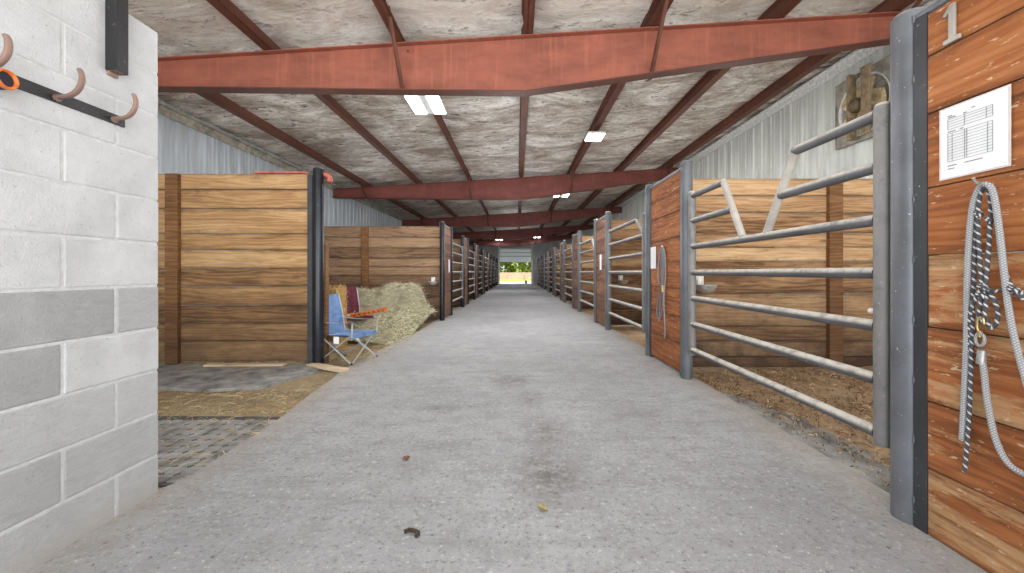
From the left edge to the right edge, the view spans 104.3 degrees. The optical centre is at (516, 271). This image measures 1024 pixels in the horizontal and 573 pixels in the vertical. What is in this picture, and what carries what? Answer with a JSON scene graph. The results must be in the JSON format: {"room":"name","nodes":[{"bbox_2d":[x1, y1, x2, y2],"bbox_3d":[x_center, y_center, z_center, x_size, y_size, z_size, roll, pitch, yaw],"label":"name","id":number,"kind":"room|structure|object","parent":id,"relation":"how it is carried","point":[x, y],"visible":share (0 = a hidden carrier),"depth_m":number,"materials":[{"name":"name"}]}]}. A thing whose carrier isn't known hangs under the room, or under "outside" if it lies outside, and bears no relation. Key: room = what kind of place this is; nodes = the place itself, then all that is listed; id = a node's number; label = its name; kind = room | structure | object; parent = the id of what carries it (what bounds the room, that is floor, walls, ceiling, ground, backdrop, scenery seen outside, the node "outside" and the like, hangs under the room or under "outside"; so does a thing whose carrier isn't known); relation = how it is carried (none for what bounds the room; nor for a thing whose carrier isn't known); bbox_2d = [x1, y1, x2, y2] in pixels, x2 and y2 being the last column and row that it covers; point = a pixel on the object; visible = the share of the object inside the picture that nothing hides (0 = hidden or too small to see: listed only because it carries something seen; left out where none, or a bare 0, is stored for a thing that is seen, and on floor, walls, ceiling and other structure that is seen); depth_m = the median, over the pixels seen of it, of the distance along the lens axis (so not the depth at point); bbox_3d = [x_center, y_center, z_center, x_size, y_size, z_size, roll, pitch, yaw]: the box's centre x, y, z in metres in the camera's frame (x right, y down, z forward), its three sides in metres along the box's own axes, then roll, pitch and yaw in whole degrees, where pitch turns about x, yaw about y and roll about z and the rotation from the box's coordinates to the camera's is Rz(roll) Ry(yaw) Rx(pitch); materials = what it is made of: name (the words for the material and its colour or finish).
{"room":"farm building","nodes":[
{"label":"farm building","id":0,"kind":"room"},
{"bbox_2d":[0,0,157,572],"bbox_3d":[-1.899,-0.035,-0.198,0.202,2.331,4.396,0,0,0],"label":"wall","id":1,"kind":"structure","parent":0,"point":[79,190],"depth_m":1.60,"materials":[{"name":"paint"}]},
{"bbox_2d":[0,33,138,127],"bbox_3d":[-1.748,-0.730,1.300,0.105,0.139,1.040,0,0,0],"label":"hook rack","id":2,"kind":"object","parent":1,"relation":"attached to","point":[67,99],"visible":1,"depth_m":1.55,"materials":[{"name":"black metal"}]},
{"bbox_2d":[0,68,19,89],"bbox_3d":[-1.750,-0.647,1.337,0.088,0.068,0.069,0,0,0],"label":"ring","id":3,"kind":"object","parent":2,"relation":"hanging from","point":[8,80],"visible":1,"depth_m":1.34,"materials":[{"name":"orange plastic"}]},
{"bbox_2d":[105,0,127,78],"bbox_3d":[-1.775,-1.326,1.766,0.050,0.918,0.055,0,0,0],"label":"bracket","id":4,"kind":"object","parent":1,"relation":"attached to","point":[116,11],"visible":1,"depth_m":1.74,"materials":[{"name":"metal"}]},
{"bbox_2d":[157,100,432,305],"bbox_3d":[-5.785,-0.805,17.200,0.030,4.010,39.200,0,0,0],"label":"wall","id":5,"kind":"structure","parent":0,"point":[182,149],"depth_m":7.76,"materials":[{"name":"metal"}]},
{"bbox_2d":[158,101,406,220],"bbox_3d":[-5.735,-2.635,17.175,0.070,0.170,39.150,0,0,0],"label":"trim","id":6,"kind":"structure","parent":5,"relation":"attached to","point":[165,110],"depth_m":8.09,"materials":[{"name":"metal"}]},
{"bbox_2d":[332,160,679,200],"bbox_3d":[-0.255,-2.801,12.220,11.030,1.103,0.719,0,0,0],"label":"roof beam","id":7,"kind":"structure","parent":5,"relation":"attached to","point":[518,188],"depth_m":12.49,"materials":[{"name":"metal"}]},
{"bbox_2d":[402,203,621,226],"bbox_3d":[-0.255,-2.801,19.691,11.030,1.103,0.719,0,0,0],"label":"roof beam","id":8,"kind":"structure","parent":5,"relation":"attached to","point":[543,217],"depth_m":19.97,"materials":[{"name":"metal"}]},
{"bbox_2d":[433,222,593,238],"bbox_3d":[-0.255,-2.801,27.160,11.030,1.103,0.719,0,0,0],"label":"roof beam","id":9,"kind":"structure","parent":5,"relation":"attached to","point":[528,232],"depth_m":27.44,"materials":[{"name":"metal"}]},
{"bbox_2d":[469,235,571,245],"bbox_3d":[-0.255,-2.801,34.221,11.030,1.103,0.719,0,0,0],"label":"roof beam","id":10,"kind":"structure","parent":5,"relation":"attached to","point":[493,242],"depth_m":34.49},
{"bbox_2d":[157,0,922,96],"bbox_3d":[-0.255,-2.801,4.750,11.030,1.103,0.719,0,0,0],"label":"roof beam","id":11,"kind":"structure","parent":5,"relation":"attached to","point":[524,65],"depth_m":5.03,"materials":[{"name":"metal"}]},
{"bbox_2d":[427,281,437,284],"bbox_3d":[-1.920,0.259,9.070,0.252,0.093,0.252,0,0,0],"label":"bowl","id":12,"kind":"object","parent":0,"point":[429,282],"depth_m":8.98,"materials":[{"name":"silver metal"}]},
{"bbox_2d":[479,255,481,289],"bbox_3d":[-1.718,0.007,18.137,0.111,1.626,2.169,0,0,0],"label":"gate","id":13,"kind":"object","parent":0,"point":[479,255],"visible":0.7,"depth_m":18.91,"materials":[{"name":"grey metal"}]},
{"bbox_2d":[485,257,487,286],"bbox_3d":[-1.718,0.007,21.557,0.111,1.626,2.169,0,0,0],"label":"gate","id":14,"kind":"object","parent":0,"point":[486,262],"visible":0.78,"depth_m":22.58,"materials":[{"name":"grey metal"}]},
{"bbox_2d":[490,260,491,284],"bbox_3d":[-1.718,0.007,24.977,0.111,1.626,2.169,0,0,0],"label":"gate","id":15,"kind":"object","parent":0,"point":[490,260],"visible":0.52,"depth_m":26.01,"materials":[{"name":"grey metal"}]},
{"bbox_2d":[25,284,987,572],"bbox_3d":[-1.968,1.145,17.250,7.664,0.090,39.300,0,0,0],"label":"floor","id":16,"kind":"structure","parent":0,"point":[502,407],"depth_m":2.10,"materials":[{"name":"concrete"}]},
{"bbox_2d":[157,416,279,486],"bbox_3d":[-2.765,1.117,2.590,2.070,0.010,1.020,0,0,0],"label":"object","id":17,"kind":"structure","parent":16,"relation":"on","point":[169,478],"depth_m":2.66,"materials":[{"name":"rubber"}]},
{"bbox_2d":[157,364,318,392],"bbox_3d":[-3.410,1.107,4.205,2.411,0.030,1.022,0,0,0],"label":"rubber mat","id":18,"kind":"object","parent":16,"relation":"on","point":[193,378],"visible":0.59,"depth_m":4.16,"materials":[{"name":"rubber"}]},
{"bbox_2d":[203,363,286,366],"bbox_3d":[-3.150,1.077,4.620,0.900,0.022,0.090,0,0,-2],"label":"wooden plank","id":19,"kind":"object","parent":18,"relation":"on","point":[208,364],"visible":1,"depth_m":4.59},
{"bbox_2d":[157,167,328,364],"bbox_3d":[-4.013,-0.045,4.789,3.415,2.411,0.182,0,0,0],"label":"divider","id":20,"kind":"object","parent":16,"relation":"on","point":[224,239],"visible":0.6,"depth_m":4.77,"materials":[{"name":"brown wood"}]},
{"bbox_2d":[254,171,307,173],"bbox_3d":[-2.840,-1.193,4.790,0.620,0.022,0.056,0,0,0],"label":"bar","id":21,"kind":"object","parent":20,"relation":"on","point":[255,172],"visible":1,"depth_m":4.76,"materials":[{"name":"paint"}]},
{"bbox_2d":[324,172,332,182],"bbox_3d":[-2.270,-1.140,4.790,0.102,0.120,0.068,0,0,0],"label":"hook","id":22,"kind":"object","parent":20,"relation":"attached to","point":[327,175],"visible":1,"depth_m":4.76,"materials":[{"name":"paint"}]},
{"bbox_2d":[157,330,418,480],"bbox_3d":[-2.974,1.109,4.857,2.555,0.056,5.584,0,0,0],"label":"litter","id":23,"kind":"object","parent":16,"relation":"on","point":[353,351],"visible":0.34,"depth_m":3.42,"materials":[{"name":"plant"}]},
{"bbox_2d":[269,305,306,305],"bbox_3d":[-3.350,0.635,6.000,0.620,1.051,0.620,0,0,4],"label":"bale","id":24,"kind":"object","parent":16,"relation":"on","point":[269,305],"visible":0.02,"depth_m":5.76},
{"bbox_2d":[306,363,348,372],"bbox_3d":[-2.170,1.090,4.550,0.600,0.030,0.120,0,0,29],"label":"board","id":25,"kind":"object","parent":16,"relation":"on","point":[322,366],"visible":1,"depth_m":4.50,"materials":[{"name":"brown wood"}]},
{"bbox_2d":[329,284,349,352],"bbox_3d":[-2.720,0.658,5.748,0.492,0.992,0.575,0,0,-6],"label":"bale","id":26,"kind":"object","parent":16,"relation":"on","point":[341,290],"visible":0.24,"depth_m":5.77},
{"bbox_2d":[324,294,377,364],"bbox_3d":[-2.170,0.702,5.014,0.644,0.817,0.535,0,0,16],"label":"camp chair","id":27,"kind":"object","parent":16,"relation":"on","point":[336,322],"visible":0.77,"depth_m":5.16,"materials":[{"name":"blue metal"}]},
{"bbox_2d":[324,226,439,317],"bbox_3d":[-3.745,0.022,9.194,3.950,2.156,0.098,0,0,0],"label":"divider","id":28,"kind":"object","parent":16,"relation":"on","point":[364,256],"visible":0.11,"depth_m":9.20,"materials":[{"name":"brown wood"}]},
{"bbox_2d":[427,277,437,284],"bbox_3d":[-1.920,0.212,9.070,0.252,0.185,0.252,0,0,0],"label":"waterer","id":29,"kind":"object","parent":28,"relation":"attached to","point":[432,282],"visible":1,"depth_m":9.00,"materials":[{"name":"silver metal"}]},
{"bbox_2d":[346,281,436,344],"bbox_3d":[-3.128,0.676,7.578,2.751,1.016,3.124,0,0,0],"label":"pile","id":30,"kind":"object","parent":16,"relation":"on","point":[407,306],"visible":0.44,"depth_m":7.97,"materials":[{"name":"plant"}]},
{"bbox_2d":[346,287,374,326],"bbox_3d":[-2.739,0.673,6.585,0.644,0.817,0.535,0,0,42],"label":"camp chair","id":31,"kind":"object","parent":30,"relation":"on","point":[353,304],"visible":0.36,"depth_m":6.85,"materials":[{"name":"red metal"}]},
{"bbox_2d":[350,307,386,317],"bbox_3d":[-2.420,0.660,6.499,0.580,0.158,0.042,0,0,-10],"label":"bar","id":32,"kind":"object","parent":30,"relation":"on","point":[385,308],"visible":0.93,"depth_m":6.48,"materials":[{"name":"orange plastic"}]},
{"bbox_2d":[339,239,460,304],"bbox_3d":[-3.745,0.022,12.744,3.950,2.156,0.098,0,0,0],"label":"divider","id":33,"kind":"object","parent":16,"relation":"on","point":[456,267],"visible":0.02,"depth_m":12.75,"materials":[{"name":"brown wood"}]},
{"bbox_2d":[404,527,419,537],"bbox_3d":[-0.439,1.092,1.672,0.079,0.023,0.033,0,0,25],"label":"clump","id":34,"kind":"object","parent":16,"relation":"on","point":[417,532],"visible":1,"depth_m":1.67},
{"bbox_2d":[440,221,452,320],"bbox_3d":[-1.700,-0.005,9.605,0.116,2.311,1.226,0,0,0],"label":"panel","id":35,"kind":"object","parent":16,"relation":"on","point":[446,233],"visible":0.97,"depth_m":9.48,"materials":[{"name":"wood"}]},
{"bbox_2d":[453,243,462,301],"bbox_3d":[-1.718,0.007,11.297,0.111,1.626,2.169,0,0,0],"label":"gate","id":36,"kind":"object","parent":35,"relation":"attached to","point":[461,247],"visible":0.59,"depth_m":11.87,"materials":[{"name":"grey metal"}]},
{"bbox_2d":[453,246,472,297],"bbox_3d":[-3.745,0.022,16.164,3.950,2.156,0.098,0,0,0],"label":"divider","id":37,"kind":"object","parent":16,"relation":"on","point":[470,247],"visible":0.02,"depth_m":16.17,"materials":[{"name":"brown wood"}]},
{"bbox_2d":[461,235,468,306],"bbox_3d":[-1.700,-0.005,13.025,0.116,2.311,1.226,0,0,0],"label":"panel","id":38,"kind":"object","parent":16,"relation":"on","point":[464,241],"visible":0.88,"depth_m":13.00,"materials":[{"name":"metal"}]},
{"bbox_2d":[469,250,474,293],"bbox_3d":[-1.718,0.007,14.717,0.111,1.626,2.169,0,0,0],"label":"gate","id":39,"kind":"object","parent":38,"relation":"attached to","point":[473,258],"visible":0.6,"depth_m":15.67,"materials":[{"name":"grey metal"}]},
{"bbox_2d":[473,243,478,299],"bbox_3d":[-1.700,-0.005,16.445,0.116,2.311,1.226,0,0,0],"label":"panel","id":40,"kind":"object","parent":16,"relation":"on","point":[475,247],"visible":0.9,"depth_m":16.52,"materials":[{"name":"wood"}]},
{"bbox_2d":[479,251,480,293],"bbox_3d":[-3.745,0.022,19.584,3.950,2.156,0.098,0,0,0],"label":"divider","id":41,"kind":"object","parent":16,"relation":"on","point":[479,251],"visible":0.05,"depth_m":19.59,"materials":[{"name":"brown wood"}]},
{"bbox_2d":[479,254,485,289],"bbox_3d":[-3.745,0.022,23.004,3.950,2.156,0.098,0,0,0],"label":"divider","id":42,"kind":"object","parent":16,"relation":"on","point":[485,254],"visible":0.02,"depth_m":23.01,"materials":[{"name":"brown wood"}]},
{"bbox_2d":[481,248,484,294],"bbox_3d":[-1.700,-0.005,19.865,0.116,2.311,1.226,0,0,0],"label":"panel","id":43,"kind":"object","parent":16,"relation":"on","point":[482,249],"visible":0.86,"depth_m":19.96,"materials":[{"name":"wood"}]},
{"bbox_2d":[486,252,489,290],"bbox_3d":[-1.700,-0.005,23.285,0.116,2.311,1.226,0,0,0],"label":"panel","id":44,"kind":"object","parent":16,"relation":"on","point":[487,253],"visible":0.66,"depth_m":23.48,"materials":[{"name":"wood"}]},
{"bbox_2d":[490,254,492,288],"bbox_3d":[-1.700,-0.005,26.705,0.116,2.311,1.226,0,0,0],"label":"panel","id":45,"kind":"object","parent":16,"relation":"on","point":[491,255],"visible":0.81,"depth_m":27.21,"materials":[{"name":"wood"}]},
{"bbox_2d":[493,256,495,286],"bbox_3d":[-1.700,-0.005,30.125,0.116,2.311,1.226,0,0,0],"label":"panel","id":46,"kind":"object","parent":16,"relation":"on","point":[494,257],"visible":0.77,"depth_m":29.53,"materials":[{"name":"wood"}]},
{"bbox_2d":[496,258,497,284],"bbox_3d":[-1.700,-0.005,33.545,0.116,2.311,1.226,0,0,0],"label":"panel","id":47,"kind":"object","parent":16,"relation":"on","point":[496,258],"visible":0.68,"depth_m":34.05,"materials":[{"name":"wood"}]},
{"bbox_2d":[537,257,539,285],"bbox_3d":[1.740,-0.005,32.305,0.116,2.311,1.226,0,0,0],"label":"panel","id":48,"kind":"object","parent":16,"relation":"on","point":[538,258],"visible":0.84,"depth_m":31.73,"materials":[{"name":"metal"}]},
{"bbox_2d":[540,256,541,287],"bbox_3d":[1.740,-0.005,28.855,0.116,2.311,1.226,0,0,0],"label":"panel","id":49,"kind":"object","parent":16,"relation":"on","point":[540,256],"visible":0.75,"depth_m":29.14,"materials":[{"name":"metal"}]},
{"bbox_2d":[538,504,547,510],"bbox_3d":[0.120,1.088,1.840,0.040,0.016,0.042,0,0,-22],"label":"dry leaf","id":50,"kind":"object","parent":16,"relation":"on","point":[541,506],"visible":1,"depth_m":1.84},
{"bbox_2d":[543,253,545,289],"bbox_3d":[1.740,-0.005,25.405,0.116,2.311,1.226,0,0,0],"label":"panel","id":51,"kind":"object","parent":16,"relation":"on","point":[544,254],"visible":0.62,"depth_m":25.80,"materials":[{"name":"metal"}]},
{"bbox_2d":[547,250,549,292],"bbox_3d":[1.740,-0.005,21.955,0.116,2.311,1.226,0,0,0],"label":"panel","id":52,"kind":"object","parent":16,"relation":"on","point":[548,252],"visible":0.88,"depth_m":21.37,"materials":[{"name":"metal"}]},
{"bbox_2d":[552,246,556,295],"bbox_3d":[1.740,-0.005,18.505,0.116,2.311,1.226,0,0,0],"label":"panel","id":53,"kind":"object","parent":16,"relation":"on","point":[554,250],"visible":0.79,"depth_m":18.73,"materials":[{"name":"wood"}]},
{"bbox_2d":[560,240,565,301],"bbox_3d":[1.740,-0.005,15.055,0.116,2.311,1.226,0,0,0],"label":"panel","id":54,"kind":"object","parent":16,"relation":"on","point":[562,245],"visible":0.83,"depth_m":15.06,"materials":[{"name":"metal"}]},
{"bbox_2d":[564,247,571,296],"bbox_3d":[1.758,0.007,13.343,0.111,1.626,2.169,0,0,0],"label":"gate","id":55,"kind":"object","parent":54,"relation":"attached to","point":[565,257],"visible":0.54,"depth_m":14.09,"materials":[{"name":"grey metal"}]},
{"bbox_2d":[572,230,581,311],"bbox_3d":[1.740,-0.005,11.605,0.116,2.311,1.226,0,0,0],"label":"panel","id":56,"kind":"object","parent":16,"relation":"on","point":[576,238],"visible":0.84,"depth_m":11.56,"materials":[{"name":"wood"}]},
{"bbox_2d":[579,238,593,306],"bbox_3d":[1.758,0.007,9.893,0.111,1.626,2.169,0,0,0],"label":"gate","id":57,"kind":"object","parent":56,"relation":"attached to","point":[581,291],"visible":0.57,"depth_m":10.40,"materials":[{"name":"grey metal"}]},
{"bbox_2d":[594,211,610,329],"bbox_3d":[1.740,-0.005,8.155,0.116,2.311,1.226,0,0,0],"label":"panel","id":58,"kind":"object","parent":16,"relation":"on","point":[601,226],"visible":0.95,"depth_m":8.09,"materials":[{"name":"wood"}]},
{"bbox_2d":[600,254,601,269],"bbox_3d":[1.711,-0.200,8.150,0.002,0.320,0.200,0,0,0],"label":"notice sheet","id":59,"kind":"object","parent":58,"relation":"attached to","point":[600,254],"visible":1,"depth_m":8.11,"materials":[{"name":"paper"}]},
{"bbox_2d":[608,213,644,332],"bbox_3d":[1.758,0.007,6.468,0.111,1.626,2.169,0,0,0],"label":"gate","id":60,"kind":"object","parent":58,"relation":"attached to","point":[636,220],"visible":0.82,"depth_m":6.12,"materials":[{"name":"grey metal"}]},
{"bbox_2d":[645,160,692,378],"bbox_3d":[1.760,-0.005,4.702,0.116,2.311,1.261,0,0,0],"label":"panel","id":61,"kind":"object","parent":16,"relation":"on","point":[666,201],"visible":0.88,"depth_m":4.54,"materials":[{"name":"wood"}]},
{"bbox_2d":[651,246,655,268],"bbox_3d":[1.732,-0.180,5.060,0.002,0.280,0.200,0,0,0],"label":"notice sheet","id":62,"kind":"object","parent":61,"relation":"attached to","point":[653,249],"visible":1,"depth_m":5.05,"materials":[{"name":"paper"}]},
{"bbox_2d":[656,245,665,337],"bbox_3d":[1.718,0.228,4.744,0.051,1.085,0.295,0,0,7],"label":"lead rope","id":63,"kind":"object","parent":61,"relation":"hanging from","point":[662,259],"visible":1,"depth_m":4.67,"materials":[{"name":"grey fabric"}]},
{"bbox_2d":[890,0,1023,572],"bbox_3d":[1.750,-0.005,1.117,0.135,2.311,1.451,0,0,0],"label":"panel","id":64,"kind":"object","parent":16,"relation":"on","point":[978,513],"visible":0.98,"depth_m":1.59,"materials":[{"name":"wood"}]},
{"bbox_2d":[688,101,889,448],"bbox_3d":[1.753,0.007,2.933,0.111,1.626,2.169,0,0,0],"label":"gate","id":65,"kind":"object","parent":64,"relation":"attached to","point":[879,117],"visible":0.97,"depth_m":2.18,"materials":[{"name":"grey metal"}]},
{"bbox_2d":[943,2,961,45],"bbox_3d":[1.712,-0.980,1.567,0.011,0.150,0.061,0,0,0],"label":"number plate","id":66,"kind":"object","parent":64,"relation":"attached to","point":[950,12],"visible":1,"depth_m":1.56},
{"bbox_2d":[939,84,1010,180],"bbox_3d":[1.711,-0.511,1.497,0.004,0.285,0.235,0,0,0],"label":"notice sheet","id":67,"kind":"object","parent":64,"relation":"attached to","point":[975,133],"visible":1,"depth_m":1.49,"materials":[{"name":"paper"}]},
{"bbox_2d":[971,177,993,184],"bbox_3d":[1.681,-0.327,1.438,0.075,0.030,0.010,0,0,0],"label":"nail","id":68,"kind":"object","parent":64,"relation":"attached to","point":[974,180],"visible":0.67,"depth_m":1.43,"materials":[{"name":"metal"}]},
{"bbox_2d":[958,181,1023,476],"bbox_3d":[1.683,0.180,1.376,0.049,1.008,0.304,0,0,0],"label":"lead rope","id":69,"kind":"object","parent":68,"relation":"hanging from","point":[981,355],"visible":1,"depth_m":1.43,"materials":[{"name":"fabric"}]},
{"bbox_2d":[962,187,1023,472],"bbox_3d":[1.689,0.223,1.404,0.034,1.073,0.224,0,0,0],"label":"lead rope","id":70,"kind":"object","parent":68,"relation":"hanging from","point":[984,289],"visible":0.99,"depth_m":1.45,"materials":[{"name":"fabric"}]},
{"bbox_2d":[500,281,530,283],"bbox_3d":[0.000,1.210,41.950,60.000,0.180,10.100,0,0,0],"label":"apron","id":71,"kind":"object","parent":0,"point":[501,282],"visible":0.14,"depth_m":42.46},
{"bbox_2d":[500,279,530,280],"bbox_3d":[0.000,1.240,83.500,180.000,0.220,73.000,0,0,0],"label":"field","id":72,"kind":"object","parent":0,"point":[500,279],"depth_m":59.98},
{"bbox_2d":[500,262,503,278],"bbox_3d":[-3.454,-1.755,63.025,3.074,6.037,3.294,0,0,0],"label":"leafy tree","id":73,"kind":"object","parent":72,"relation":"on","point":[501,263],"visible":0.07,"depth_m":63.21,"materials":[{"name":"green plant"}]},
{"bbox_2d":[501,262,515,272],"bbox_3d":[-1.385,-1.851,66.220,3.160,6.207,3.382,0,0,0],"label":"leafy tree","id":74,"kind":"object","parent":72,"relation":"on","point":[508,266],"visible":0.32,"depth_m":65.55,"materials":[{"name":"green plant"}]},
{"bbox_2d":[502,272,530,279],"bbox_3d":[-0.030,0.555,57.956,18.040,1.150,0.112,0,0,0],"label":"fence","id":75,"kind":"object","parent":72,"relation":"on","point":[505,275],"visible":0.31,"depth_m":57.99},
{"bbox_2d":[513,262,530,272],"bbox_3d":[0.960,-1.876,63.194,3.514,6.264,3.146,0,0,0],"label":"leafy tree","id":76,"kind":"object","parent":72,"relation":"on","point":[522,267],"visible":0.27,"depth_m":62.56,"materials":[{"name":"green plant"}]},
{"bbox_2d":[479,239,571,283],"bbox_3d":[-0.250,-1.149,36.785,11.100,4.699,0.030,0,0,0],"label":"wall","id":77,"kind":"structure","parent":0,"point":[539,249],"depth_m":36.80,"materials":[{"name":"metal"}]},
{"bbox_2d":[498,244,532,283],"bbox_3d":[-0.140,-1.000,36.770,3.200,4.200,0.180,0,0,0],"label":"door","id":78,"kind":"structure","parent":77,"relation":"in","point":[504,254],"depth_m":36.80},
{"bbox_2d":[128,0,930,240],"bbox_3d":[-0.250,-3.125,17.250,11.100,0.712,39.300,0,0,0],"label":"ceiling","id":79,"kind":"structure","parent":0,"point":[484,130],"depth_m":7.36,"materials":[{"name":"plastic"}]},
{"bbox_2d":[196,93,427,218],"bbox_3d":[-4.753,-2.760,17.180,0.145,0.184,39.160,0,0,0],"label":"roof beam","id":80,"kind":"structure","parent":79,"relation":"attached to","point":[218,99],"depth_m":8.01,"materials":[{"name":"metal"}]},
{"bbox_2d":[206,0,482,239],"bbox_3d":[-3.123,-2.861,17.180,0.145,0.184,39.160,0,0,0],"label":"roof beam","id":81,"kind":"structure","parent":79,"relation":"attached to","point":[228,9],"depth_m":6.35,"materials":[{"name":"metal"}]},
{"bbox_2d":[372,0,495,229],"bbox_3d":[-1.482,-2.962,17.180,0.145,0.184,39.160,0,0,0],"label":"roof beam","id":82,"kind":"structure","parent":79,"relation":"attached to","point":[381,5],"depth_m":7.35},
{"bbox_2d":[404,95,446,113],"bbox_3d":[-1.530,-2.834,6.720,0.560,0.063,0.740,0,0,0],"label":"ceiling light","id":83,"kind":"object","parent":82,"relation":"attached to","point":[419,104],"visible":0.84,"depth_m":6.66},
{"bbox_2d":[405,96,426,113],"bbox_3d":[-1.700,-2.811,6.720,0.200,0.017,0.700,0,0,0],"label":"diffuser","id":84,"kind":"object","parent":83,"relation":"attached to","point":[416,103],"depth_m":6.66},
{"bbox_2d":[426,96,445,113],"bbox_3d":[-1.360,-2.811,6.720,0.200,0.017,0.700,0,0,0],"label":"diffuser","id":85,"kind":"object","parent":83,"relation":"attached to","point":[435,103],"depth_m":6.70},
{"bbox_2d":[518,0,534,228],"bbox_3d":[0.128,-3.062,17.180,0.145,0.184,39.160,0,0,0],"label":"roof beam","id":86,"kind":"structure","parent":79,"relation":"attached to","point":[528,6],"depth_m":7.23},
{"bbox_2d":[539,0,673,227],"bbox_3d":[1.698,-3.159,17.180,0.145,0.184,39.160,0,0,0],"label":"roof beam","id":87,"kind":"structure","parent":79,"relation":"attached to","point":[653,16],"depth_m":7.40,"materials":[{"name":"metal"}]},
{"bbox_2d":[584,131,605,140],"bbox_3d":[1.680,-2.965,8.600,0.380,0.138,0.500,0,0,0],"label":"ceiling light","id":88,"kind":"object","parent":87,"relation":"attached to","point":[591,135],"visible":1,"depth_m":8.51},
{"bbox_2d":[585,134,604,140],"bbox_3d":[1.680,-2.905,8.600,0.340,0.017,0.460,0,0,0],"label":"diffuser","id":89,"kind":"object","parent":88,"relation":"attached to","point":[589,137],"depth_m":8.57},
{"bbox_2d":[552,0,801,235],"bbox_3d":[3.248,-3.256,17.180,0.145,0.184,39.160,0,0,0],"label":"roof beam","id":90,"kind":"structure","parent":79,"relation":"attached to","point":[779,9],"depth_m":7.61,"materials":[{"name":"metal"}]},
{"bbox_2d":[568,0,916,234],"bbox_3d":[4.718,-3.347,17.180,0.145,0.184,39.160,0,0,0],"label":"roof beam","id":91,"kind":"structure","parent":79,"relation":"attached to","point":[810,63],"depth_m":7.68,"materials":[{"name":"metal"}]},
{"bbox_2d":[544,259,546,285],"bbox_3d":[1.758,0.007,23.693,0.111,1.626,2.169,0,0,0],"label":"gate","id":92,"kind":"object","parent":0,"point":[545,263],"visible":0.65,"depth_m":24.68,"materials":[{"name":"grey metal"}]},
{"bbox_2d":[549,256,551,287],"bbox_3d":[1.758,0.007,20.243,0.111,1.626,2.169,0,0,0],"label":"gate","id":93,"kind":"object","parent":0,"point":[551,256],"visible":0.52,"depth_m":21.09,"materials":[{"name":"grey metal"}]},
{"bbox_2d":[555,253,559,291],"bbox_3d":[1.758,0.007,16.793,0.111,1.626,2.169,0,0,0],"label":"gate","id":94,"kind":"object","parent":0,"point":[556,260],"visible":0.53,"depth_m":17.78,"materials":[{"name":"grey metal"}]},
{"bbox_2d":[546,289,889,466],"bbox_3d":[3.550,1.094,17.200,3.500,0.099,39.200,0,0,0],"label":"floor","id":95,"kind":"structure","parent":0,"point":[635,334],"depth_m":3.70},
{"bbox_2d":[550,253,559,291],"bbox_3d":[3.540,0.022,21.894,3.420,2.156,0.098,0,0,0],"label":"divider","id":96,"kind":"object","parent":95,"relation":"on","point":[550,253],"visible":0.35,"depth_m":21.90,"materials":[{"name":"brown wood"}]},
{"bbox_2d":[557,249,559,294],"bbox_3d":[3.540,0.022,18.444,3.420,2.156,0.098,0,0,0],"label":"divider","id":97,"kind":"object","parent":95,"relation":"on","point":[558,250],"visible":0.02,"depth_m":18.45,"materials":[{"name":"brown wood"}]},
{"bbox_2d":[566,244,577,300],"bbox_3d":[3.540,0.022,14.994,3.420,2.156,0.098,0,0,0],"label":"divider","id":98,"kind":"object","parent":95,"relation":"on","point":[568,253],"visible":0.02,"depth_m":15.00,"materials":[{"name":"brown wood"}]},
{"bbox_2d":[582,236,641,308],"bbox_3d":[3.540,0.022,11.544,3.420,2.156,0.098,0,0,0],"label":"divider","id":99,"kind":"object","parent":95,"relation":"on","point":[589,277],"visible":0.02,"depth_m":11.55,"materials":[{"name":"brown wood"}]},
{"bbox_2d":[611,220,774,324],"bbox_3d":[3.540,0.022,8.094,3.420,2.156,0.098,0,0,0],"label":"divider","id":100,"kind":"object","parent":95,"relation":"on","point":[633,263],"visible":0.02,"depth_m":8.10,"materials":[{"name":"brown wood"}]},
{"bbox_2d":[617,275,628,284],"bbox_3d":[2.120,0.163,7.970,0.252,0.185,0.252,0,0,0],"label":"bowl","id":101,"kind":"object","parent":100,"relation":"attached to","point":[620,280],"visible":1,"depth_m":7.91,"materials":[{"name":"silver metal"}]},
{"bbox_2d":[693,366,889,485],"bbox_3d":[3.550,1.080,2.901,3.344,0.121,3.045,0,0,0],"label":"litter","id":102,"kind":"object","parent":95,"relation":"on","point":[791,368],"visible":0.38,"depth_m":3.36,"materials":[{"name":"wood"}]},
{"bbox_2d":[721,393,889,493],"bbox_3d":[2.016,1.127,2.428,0.368,0.030,2.486,0,0,0],"label":"rubber mat","id":103,"kind":"object","parent":95,"relation":"on","point":[862,465],"visible":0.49,"depth_m":2.55,"materials":[{"name":"rubber"}]},
{"bbox_2d":[678,179,960,366],"bbox_3d":[3.540,0.022,4.494,3.420,2.156,0.098,0,0,0],"label":"divider","id":104,"kind":"object","parent":95,"relation":"on","point":[753,198],"visible":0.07,"depth_m":4.50,"materials":[{"name":"brown wood"}]},
{"bbox_2d":[696,276,717,292],"bbox_3d":[2.070,0.138,4.370,0.252,0.185,0.252,0,0,0],"label":"bowl","id":105,"kind":"object","parent":104,"relation":"attached to","point":[701,287],"visible":0.84,"depth_m":4.31,"materials":[{"name":"silver metal"}]},
{"bbox_2d":[582,1,1023,261],"bbox_3d":[5.285,-1.149,17.200,0.030,4.699,39.200,0,0,0],"label":"wall","id":106,"kind":"structure","parent":0,"point":[762,151],"depth_m":7.66,"materials":[{"name":"metal"}]},
{"bbox_2d":[576,0,936,233],"bbox_3d":[5.235,-3.324,17.175,0.070,0.170,39.150,0,0,0],"label":"trim","id":107,"kind":"structure","parent":106,"relation":"attached to","point":[857,55],"depth_m":7.61,"materials":[{"name":"metal"}]},
{"bbox_2d":[835,55,889,149],"bbox_3d":[5.154,-2.515,6.000,0.270,1.040,1.040,0,0,0],"label":"exhaust fan","id":108,"kind":"object","parent":106,"relation":"attached to","point":[857,96],"visible":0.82,"depth_m":5.93,"materials":[{"name":"metal"}]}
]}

